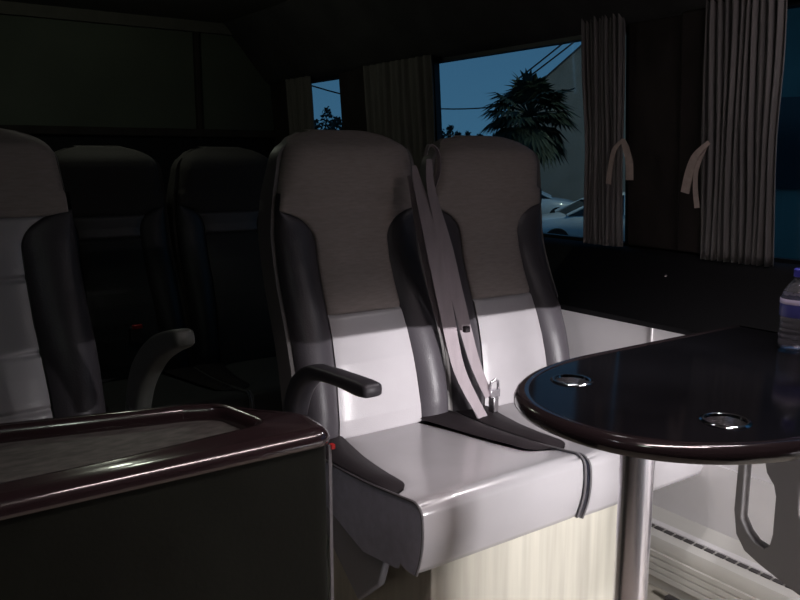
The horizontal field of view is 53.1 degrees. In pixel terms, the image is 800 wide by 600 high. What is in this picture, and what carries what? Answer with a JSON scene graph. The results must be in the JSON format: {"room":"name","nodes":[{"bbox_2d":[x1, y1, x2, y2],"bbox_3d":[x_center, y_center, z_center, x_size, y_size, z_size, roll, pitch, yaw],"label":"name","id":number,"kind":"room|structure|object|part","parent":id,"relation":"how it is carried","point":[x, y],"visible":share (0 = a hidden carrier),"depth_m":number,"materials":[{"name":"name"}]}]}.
{"room":"vehicle interior","nodes":[
{"label":"vehicle interior","id":0,"kind":"room"},
{"bbox_2d":[0,0,288,22],"bbox_3d":[0.117,-1.057,1.415,2.800,0.050,6.750,-7,12,-34],"label":"ceiling","id":1,"kind":"structure","parent":0,"point":[218,11],"depth_m":4.10,"materials":[{"name":"black"}]},
{"bbox_2d":[0,1,231,35],"bbox_3d":[-1.799,-1.478,4.119,2.700,0.060,0.070,-7,12,-34],"label":"trim","id":2,"kind":"structure","parent":1,"relation":"attached to","point":[6,7],"depth_m":4.26,"materials":[{"name":"black plastic"}]},
{"bbox_2d":[224,0,798,84],"bbox_3d":[1.031,-0.973,2.080,0.372,0.345,6.650,-7,12,-34],"label":"trim","id":3,"kind":"structure","parent":1,"relation":"attached to","point":[291,39],"depth_m":3.52,"materials":[{"name":"black plastic"}]},
{"bbox_2d":[285,76,314,134],"bbox_3d":[-0.555,-0.881,4.581,0.078,0.755,0.290,-7,12,-34],"label":"curtain","id":4,"kind":"object","parent":3,"relation":"hanging from","point":[299,94],"visible":0.41,"depth_m":4.52,"materials":[{"name":"grey fabric"}]},
{"bbox_2d":[363,55,434,171],"bbox_3d":[0.002,-0.744,3.799,0.085,0.755,0.550,-7,12,-34],"label":"curtain","id":5,"kind":"object","parent":3,"relation":"hanging from","point":[399,94],"visible":0.52,"depth_m":3.72,"materials":[{"name":"grey fabric"}]},
{"bbox_2d":[581,13,625,246],"bbox_3d":[0.709,-0.616,2.788,0.092,0.855,0.180,-7,12,-34],"label":"curtain","id":6,"kind":"object","parent":3,"relation":"hanging from","point":[603,50],"visible":0.98,"depth_m":2.79,"materials":[{"name":"grey fabric"}]},
{"bbox_2d":[606,138,632,184],"bbox_3d":[0.747,-0.469,2.713,0.019,0.156,0.118,-7,12,-34],"label":"tie","id":7,"kind":"object","parent":6,"relation":"hanging from","point":[627,154],"visible":1,"depth_m":2.69,"materials":[{"name":"fabric"}]},
{"bbox_2d":[700,0,787,266],"bbox_3d":[1.008,-0.557,2.366,0.094,0.905,0.258,-7,12,-34],"label":"curtain","id":8,"kind":"object","parent":3,"relation":"hanging from","point":[745,40],"visible":0.99,"depth_m":2.37,"materials":[{"name":"grey fabric"}]},
{"bbox_2d":[681,141,709,207],"bbox_3d":[0.915,-0.389,2.484,0.018,0.206,0.090,-7,12,-34],"label":"tie","id":9,"kind":"object","parent":8,"relation":"hanging from","point":[692,169],"visible":1,"depth_m":2.48,"materials":[{"name":"grey fabric"}]},
{"bbox_2d":[29,134,274,193],"bbox_3d":[-1.805,-0.169,4.358,2.700,1.480,0.050,-7,12,-34],"label":"wall","id":10,"kind":"structure","parent":0,"point":[165,150],"depth_m":4.54,"materials":[{"name":"black plastic"}]},
{"bbox_2d":[0,15,195,128],"bbox_3d":[-2.045,-1.155,4.014,2.115,0.540,0.010,-7,12,-34],"label":"window","id":11,"kind":"structure","parent":10,"relation":"in","point":[53,72],"depth_m":4.29,"materials":[{"name":"black glass"}]},
{"bbox_2d":[0,125,275,137],"bbox_3d":[-1.796,-0.893,4.218,2.700,0.045,0.080,-7,12,-34],"label":"trim","id":12,"kind":"structure","parent":10,"relation":"attached to","point":[28,129],"depth_m":4.41,"materials":[{"name":"black"}]},
{"bbox_2d":[192,32,202,139],"bbox_3d":[-1.165,-1.234,4.606,0.030,0.610,0.042,-7,12,-34],"label":"trim","id":13,"kind":"structure","parent":10,"relation":"attached to","point":[195,35],"depth_m":4.59,"materials":[{"name":"black plastic"}]},
{"bbox_2d":[199,33,273,130],"bbox_3d":[-0.938,-1.289,4.777,0.584,0.540,0.010,-7,12,-34],"label":"window","id":14,"kind":"structure","parent":10,"relation":"in","point":[235,96],"depth_m":4.73,"materials":[{"name":"black glass"}]},
{"bbox_2d":[270,82,288,146],"bbox_3d":[-0.666,-0.928,4.848,0.128,0.755,0.250,-7,12,-34],"label":"trim","id":15,"kind":"structure","parent":10,"relation":"attached to","point":[278,90],"depth_m":4.79,"materials":[{"name":"black plastic"}]},
{"bbox_2d":[327,535,680,599],"bbox_3d":[0.117,1.065,1.789,2.800,0.060,6.750,-7,12,-34],"label":"floor","id":16,"kind":"structure","parent":0,"point":[654,593],"depth_m":2.49,"materials":[{"name":"beige plastic"}]},
{"bbox_2d":[0,128,194,422],"bbox_3d":[-0.988,0.111,1.952,0.682,1.080,0.938,-7,12,-34],"label":"passenger seat","id":17,"kind":"object","parent":16,"relation":"on","point":[50,367],"visible":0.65,"depth_m":2.22,"materials":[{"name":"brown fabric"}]},
{"bbox_3d":[-1.139,0.116,2.137,0.447,0.650,0.186,-7,12,-34],"label":"backrest panel","id":18,"kind":"part","parent":17,"relation":"part of","materials":[{"name":"leather"}]},
{"bbox_3d":[-1.214,-0.347,2.164,0.567,0.252,0.155,-7,12,-34],"label":"headrest panel","id":19,"kind":"part","parent":17,"relation":"part of","materials":[{"name":"brown fabric"}]},
{"bbox_3d":[-0.592,0.192,1.946,0.050,0.318,0.441,-7,12,-34],"label":"armrest","id":20,"kind":"part","parent":17,"relation":"part of","materials":[{"name":"grey plastic"}]},
{"bbox_2d":[54,145,251,411],"bbox_3d":[-0.972,-0.024,2.946,0.533,1.080,0.862,-7,12,-34],"label":"passenger seat","id":21,"kind":"object","parent":16,"relation":"on","point":[128,267],"visible":0.59,"depth_m":3.12,"materials":[{"name":"black leather"}]},
{"bbox_3d":[-1.175,-0.472,3.161,0.455,0.272,0.155,-7,12,-34],"label":"headrest panel","id":22,"kind":"part","parent":21,"relation":"part of","materials":[{"name":"grey"}]},
{"bbox_3d":[-1.097,0.036,3.137,0.277,0.540,0.174,-7,12,-34],"label":"backrest panel","id":23,"kind":"part","parent":21,"relation":"part of","materials":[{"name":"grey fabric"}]},
{"bbox_2d":[128,324,143,343],"bbox_3d":[-1.000,0.127,3.039,0.050,0.074,0.045,-7,12,-34],"label":"seat belt buckle","id":24,"kind":"object","parent":21,"relation":"in","point":[136,333],"visible":1,"depth_m":3.03,"materials":[{"name":"black plastic"}]},
{"bbox_2d":[102,374,249,411],"bbox_3d":[-0.892,0.401,2.904,0.496,0.184,0.575,-7,12,-34],"label":"cushion","id":25,"kind":"object","parent":21,"relation":"on","point":[170,389],"depth_m":2.88,"materials":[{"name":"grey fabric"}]},
{"bbox_3d":[-0.687,0.397,3.049,0.004,0.214,0.575,-7,12,-34],"label":"panel","id":26,"kind":"part","parent":21,"relation":"part of","materials":[{"name":"black fabric"}]},
{"bbox_2d":[0,403,334,599],"bbox_3d":[-0.606,0.659,1.520,0.873,0.835,0.470,-7,12,-34],"label":"base cabinet","id":27,"kind":"object","parent":16,"relation":"on","point":[210,501],"visible":1,"depth_m":1.40,"materials":[{"name":"black wood"}]},
{"bbox_2d":[166,147,282,410],"bbox_3d":[-0.555,-0.075,3.234,0.533,1.080,0.862,-7,12,-34],"label":"passenger seat","id":28,"kind":"object","parent":16,"relation":"on","point":[213,194],"visible":0.59,"depth_m":3.35,"materials":[{"name":"grey leather"}]},
{"bbox_3d":[-0.757,-0.523,3.449,0.455,0.272,0.155,-7,12,-34],"label":"headrest panel","id":29,"kind":"part","parent":28,"relation":"part of","materials":[{"name":"grey"}]},
{"bbox_3d":[-0.679,-0.015,3.425,0.277,0.540,0.174,-7,12,-34],"label":"backrest panel","id":30,"kind":"part","parent":28,"relation":"part of","materials":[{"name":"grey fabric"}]},
{"bbox_2d":[224,356,282,410],"bbox_3d":[-0.474,0.350,3.192,0.496,0.184,0.575,-7,12,-34],"label":"cushion","id":31,"kind":"object","parent":28,"relation":"on","point":[257,375],"depth_m":3.06,"materials":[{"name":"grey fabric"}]},
{"bbox_2d":[258,129,586,599],"bbox_3d":[0.011,0.143,2.249,0.611,1.239,0.862,-7,12,-34],"label":"passenger seat","id":32,"kind":"object","parent":16,"relation":"on","point":[419,484],"visible":0.96,"depth_m":2.31,"materials":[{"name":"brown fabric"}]},
{"bbox_3d":[-0.190,0.284,2.072,0.055,0.245,0.452,-7,12,-34],"label":"armrest","id":33,"kind":"part","parent":32,"relation":"part of","materials":[{"name":"black plastic"}]},
{"bbox_3d":[-0.161,-0.248,2.463,0.488,0.542,0.210,-7,12,-34],"label":"headrest panel","id":34,"kind":"part","parent":32,"relation":"part of","materials":[{"name":"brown fabric"}]},
{"bbox_3d":[-0.114,0.535,2.056,0.005,0.214,0.575,-7,12,-34],"label":"panel","id":35,"kind":"part","parent":32,"relation":"part of","materials":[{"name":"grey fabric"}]},
{"bbox_3d":[-0.080,0.216,2.426,0.298,0.360,0.109,-7,12,-34],"label":"backrest panel","id":36,"kind":"part","parent":32,"relation":"part of","materials":[{"name":"leather"}]},
{"bbox_2d":[346,422,582,572],"bbox_3d":[0.107,0.488,2.204,0.533,0.184,0.575,-7,12,-34],"label":"cushion","id":37,"kind":"object","parent":32,"relation":"on","point":[424,496],"depth_m":2.02,"materials":[{"name":"grey leather"}]},
{"bbox_3d":[0.327,0.482,2.360,0.005,0.214,0.575,-7,12,-34],"label":"panel","id":38,"kind":"part","parent":32,"relation":"part of","materials":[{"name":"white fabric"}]},
{"bbox_2d":[329,504,616,599],"bbox_3d":[0.230,0.744,2.343,0.725,0.382,0.495,-7,12,-34],"label":"plinth","id":39,"kind":"object","parent":16,"relation":"on","point":[573,558],"visible":0.24,"depth_m":2.13,"materials":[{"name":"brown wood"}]},
{"bbox_2d":[419,135,702,518],"bbox_3d":[0.483,0.015,2.562,0.581,1.080,0.862,-7,12,-34],"label":"passenger seat","id":40,"kind":"object","parent":16,"relation":"on","point":[489,191],"visible":0.58,"depth_m":2.71,"materials":[{"name":"grey leather"}]},
{"bbox_2d":[407,165,486,422],"bbox_3d":[0.147,-0.012,2.474,0.265,0.798,0.041,3,10,16],"label":"belt","id":41,"kind":"object","parent":40,"relation":"attached to","point":[430,249],"visible":1,"depth_m":2.47,"materials":[{"name":"grey fabric"}]},
{"bbox_2d":[424,144,499,412],"bbox_3d":[0.195,-0.059,2.493,0.249,0.840,0.048,1,10,8],"label":"belt","id":42,"kind":"object","parent":40,"relation":"attached to","point":[457,296],"visible":1,"depth_m":2.50,"materials":[{"name":"grey fabric"}]},
{"bbox_3d":[0.296,-0.296,2.779,0.488,0.542,0.210,-7,12,-34],"label":"headrest panel","id":43,"kind":"part","parent":40,"relation":"part of","materials":[{"name":"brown fabric"}]},
{"bbox_3d":[0.378,0.168,2.743,0.298,0.360,0.109,-7,12,-34],"label":"backrest panel","id":44,"kind":"part","parent":40,"relation":"part of","materials":[{"name":"leather"}]},
{"bbox_3d":[0.344,0.488,2.373,0.005,0.214,0.575,-7,12,-34],"label":"panel","id":45,"kind":"part","parent":40,"relation":"part of","materials":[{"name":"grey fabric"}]},
{"bbox_2d":[498,402,702,514],"bbox_3d":[0.564,0.440,2.521,0.533,0.184,0.575,-7,12,-34],"label":"cushion","id":46,"kind":"object","parent":40,"relation":"on","point":[602,466],"depth_m":2.26,"materials":[{"name":"grey leather"}]},
{"bbox_2d":[514,325,799,599],"bbox_3d":[0.743,0.595,1.811,1.055,0.859,0.730,-7,12,-34],"label":"table","id":47,"kind":"object","parent":16,"relation":"on","point":[730,395],"depth_m":1.61,"materials":[{"name":"black"}]},
{"bbox_3d":[0.966,0.483,1.782,0.030,0.530,0.460,-7,12,-34],"label":"table bracket","id":48,"kind":"part","parent":47,"relation":"part of","materials":[{"name":"grey metal"}]},
{"bbox_2d":[777,268,799,351],"bbox_3d":[1.002,0.023,2.012,0.087,0.206,0.087,-7,12,-34],"label":"water bottle","id":49,"kind":"object","parent":47,"relation":"on","point":[788,339],"visible":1,"depth_m":1.99,"materials":[{"name":"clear plastic"}]},
{"bbox_2d":[665,594,679,599],"bbox_3d":[1.730,1.137,1.170,0.020,0.014,3.180,-7,12,-34],"label":"baseboard","id":50,"kind":"structure","parent":16,"relation":"on","point":[667,597],"depth_m":2.44,"materials":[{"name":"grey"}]},
{"bbox_2d":[648,505,799,599],"bbox_3d":[1.278,0.904,1.936,0.130,0.208,3.800,-7,12,-34],"label":"baseboard heater","id":51,"kind":"object","parent":16,"relation":"on","point":[689,560],"visible":0.33,"depth_m":2.40,"materials":[{"name":"grey metal"}]},
{"bbox_2d":[561,309,771,482],"bbox_3d":[1.126,0.383,2.387,0.235,0.516,6.650,-7,12,-34],"label":"wall","id":52,"kind":"structure","parent":0,"point":[586,334],"depth_m":2.74,"materials":[{"name":"white plastic"}]},
{"bbox_2d":[311,75,338,82],"bbox_3d":[-0.434,-0.868,4.522,0.078,0.760,0.560,-7,12,-34],"label":"window","id":53,"kind":"structure","parent":52,"relation":"in","point":[336,77],"depth_m":4.37,"materials":[{"name":"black glass"}]},
{"bbox_2d":[356,68,366,130],"bbox_3d":[-0.049,-0.764,3.903,0.060,0.750,0.530,-7,12,-34],"label":"trim","id":54,"kind":"structure","parent":52,"relation":"attached to","point":[359,71],"depth_m":4.04,"materials":[{"name":"black plastic"}]},
{"bbox_2d":[339,67,440,130],"bbox_3d":[-0.052,-0.776,3.985,0.128,0.755,0.770,-7,12,-34],"label":"trim","id":55,"kind":"structure","parent":52,"relation":"attached to","point":[347,80],"depth_m":4.15,"materials":[{"name":"black plastic"}]},
{"bbox_2d":[432,27,627,245],"bbox_3d":[0.490,-0.639,3.223,0.078,0.760,1.120,-7,12,-34],"label":"window","id":56,"kind":"structure","parent":52,"relation":"in","point":[436,70],"depth_m":3.17,"materials":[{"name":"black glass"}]},
{"bbox_2d":[650,328,652,341],"bbox_3d":[0.813,0.292,2.616,0.005,0.416,0.006,-7,12,-34],"label":"trim","id":57,"kind":"structure","parent":52,"relation":"attached to","point":[651,330],"depth_m":2.58,"materials":[{"name":"silver metal"}]},
{"bbox_2d":[627,15,699,253],"bbox_3d":[0.902,-0.539,2.642,0.128,0.755,0.320,-7,12,-34],"label":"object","id":58,"kind":"structure","parent":52,"relation":"attached to","point":[654,46],"depth_m":2.65,"materials":[{"name":"black"}]},
{"bbox_2d":[544,237,799,334],"bbox_3d":[1.120,0.017,2.318,0.250,0.229,6.650,-7,12,-34],"label":"trim","id":59,"kind":"structure","parent":52,"relation":"attached to","point":[626,284],"depth_m":2.59,"materials":[{"name":"black plastic"}]},
{"bbox_2d":[677,8,705,252],"bbox_3d":[0.924,-0.522,2.530,0.065,0.750,0.090,-7,12,-34],"label":"trim","id":60,"kind":"structure","parent":52,"relation":"attached to","point":[693,21],"depth_m":2.52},
{"bbox_2d":[653,465,775,544],"bbox_3d":[1.028,0.625,2.360,0.015,0.220,6.650,-7,12,-34],"label":"trim","id":61,"kind":"structure","parent":52,"relation":"attached to","point":[707,498],"depth_m":2.43,"materials":[{"name":"white plastic"}]},
{"label":"outside","id":62,"kind":"structure","parent":0,"visible":0},
{"bbox_3d":[-0.824,-3.876,35.919,100.000,0.100,120.000,-7,12,-34],"label":"ground","id":63,"kind":"structure","parent":62,"visible":0},
{"bbox_2d":[314,119,320,129],"bbox_3d":[-4.909,-8.087,47.026,2.177,5.017,2.352,-4,11,-22],"label":"tree","id":64,"kind":"object","parent":63,"relation":"on","point":[317,125],"visible":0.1,"depth_m":46.57,"materials":[{"name":"green plant"}]},
{"bbox_2d":[320,106,335,129],"bbox_3d":[-3.847,-7.638,43.139,2.166,5.482,1.929,-7,12,-34],"label":"tree","id":65,"kind":"object","parent":63,"relation":"on","point":[330,126],"visible":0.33,"depth_m":42.67,"materials":[{"name":"green plant"}]},
{"bbox_2d":[332,116,341,129],"bbox_3d":[-3.459,-7.801,45.132,2.106,5.110,2.054,-7,12,-34],"label":"tree","id":66,"kind":"object","parent":63,"relation":"on","point":[337,120],"visible":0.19,"depth_m":44.72,"materials":[{"name":"green plant"}]},
{"bbox_2d":[445,125,453,137],"bbox_3d":[3.040,-8.350,49.153,1.578,4.795,1.379,8,13,37],"label":"tree","id":67,"kind":"object","parent":63,"relation":"on","point":[449,128],"visible":0.17,"depth_m":48.75,"materials":[{"name":"green plant"}]},
{"bbox_2d":[479,68,580,168],"bbox_3d":[3.554,-3.691,21.852,3.012,5.101,2.634,-1,10,-5],"label":"palm tree","id":68,"kind":"object","parent":63,"relation":"on","point":[546,142],"visible":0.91,"depth_m":21.17,"materials":[{"name":"green plant"}]},
{"bbox_2d":[541,191,573,213],"bbox_3d":[4.477,-3.621,29.822,4.530,1.515,1.840,2,10,10],"label":"car","id":69,"kind":"object","parent":63,"relation":"on","point":[549,204],"visible":0.1,"depth_m":28.80,"materials":[{"name":"white paint"}]},
{"bbox_2d":[499,35,625,200],"bbox_3d":[9.901,-8.279,37.538,9.800,8.670,9.350,2,10,12],"label":"house","id":70,"kind":"structure","parent":63,"relation":"on","point":[566,180],"depth_m":33.58,"materials":[{"name":"paint"}]},
{"bbox_2d":[542,192,624,240],"bbox_3d":[5.340,-2.059,20.961,4.530,1.515,1.840,0,10,0],"label":"car","id":71,"kind":"object","parent":63,"relation":"on","point":[567,219],"visible":0.13,"depth_m":20.13,"materials":[{"name":"white paint"}]},
{"bbox_2d":[774,0,799,264],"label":"window","id":72,"kind":"structure","parent":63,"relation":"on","point":[787,189],"depth_m":11.51,"materials":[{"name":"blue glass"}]},
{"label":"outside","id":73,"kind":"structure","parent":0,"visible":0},
{"bbox_2d":[532,43,572,74],"bbox_3d":[6.287,-8.465,22.001,6.356,4.643,0.046,6,12,30],"label":"cable","id":74,"kind":"object","parent":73,"point":[564,49],"visible":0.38,"depth_m":23.34,"materials":[{"name":"black plastic"}]},
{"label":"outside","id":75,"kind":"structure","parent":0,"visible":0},
{"bbox_2d":[516,45,560,79],"bbox_3d":[6.212,-8.670,22.001,6.461,4.928,0.046,6,11,29],"label":"cable","id":76,"kind":"object","parent":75,"point":[551,52],"visible":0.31,"depth_m":23.46,"materials":[{"name":"black plastic"}]},
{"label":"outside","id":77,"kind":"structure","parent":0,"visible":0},
{"bbox_2d":[312,85,574,109],"bbox_3d":[1.986,-7.592,29.556,12.708,1.117,0.047,-7,12,-34],"label":"cable","id":78,"kind":"object","parent":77,"point":[312,85],"visible":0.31,"depth_m":29.54,"materials":[{"name":"black plastic"}]}
]}

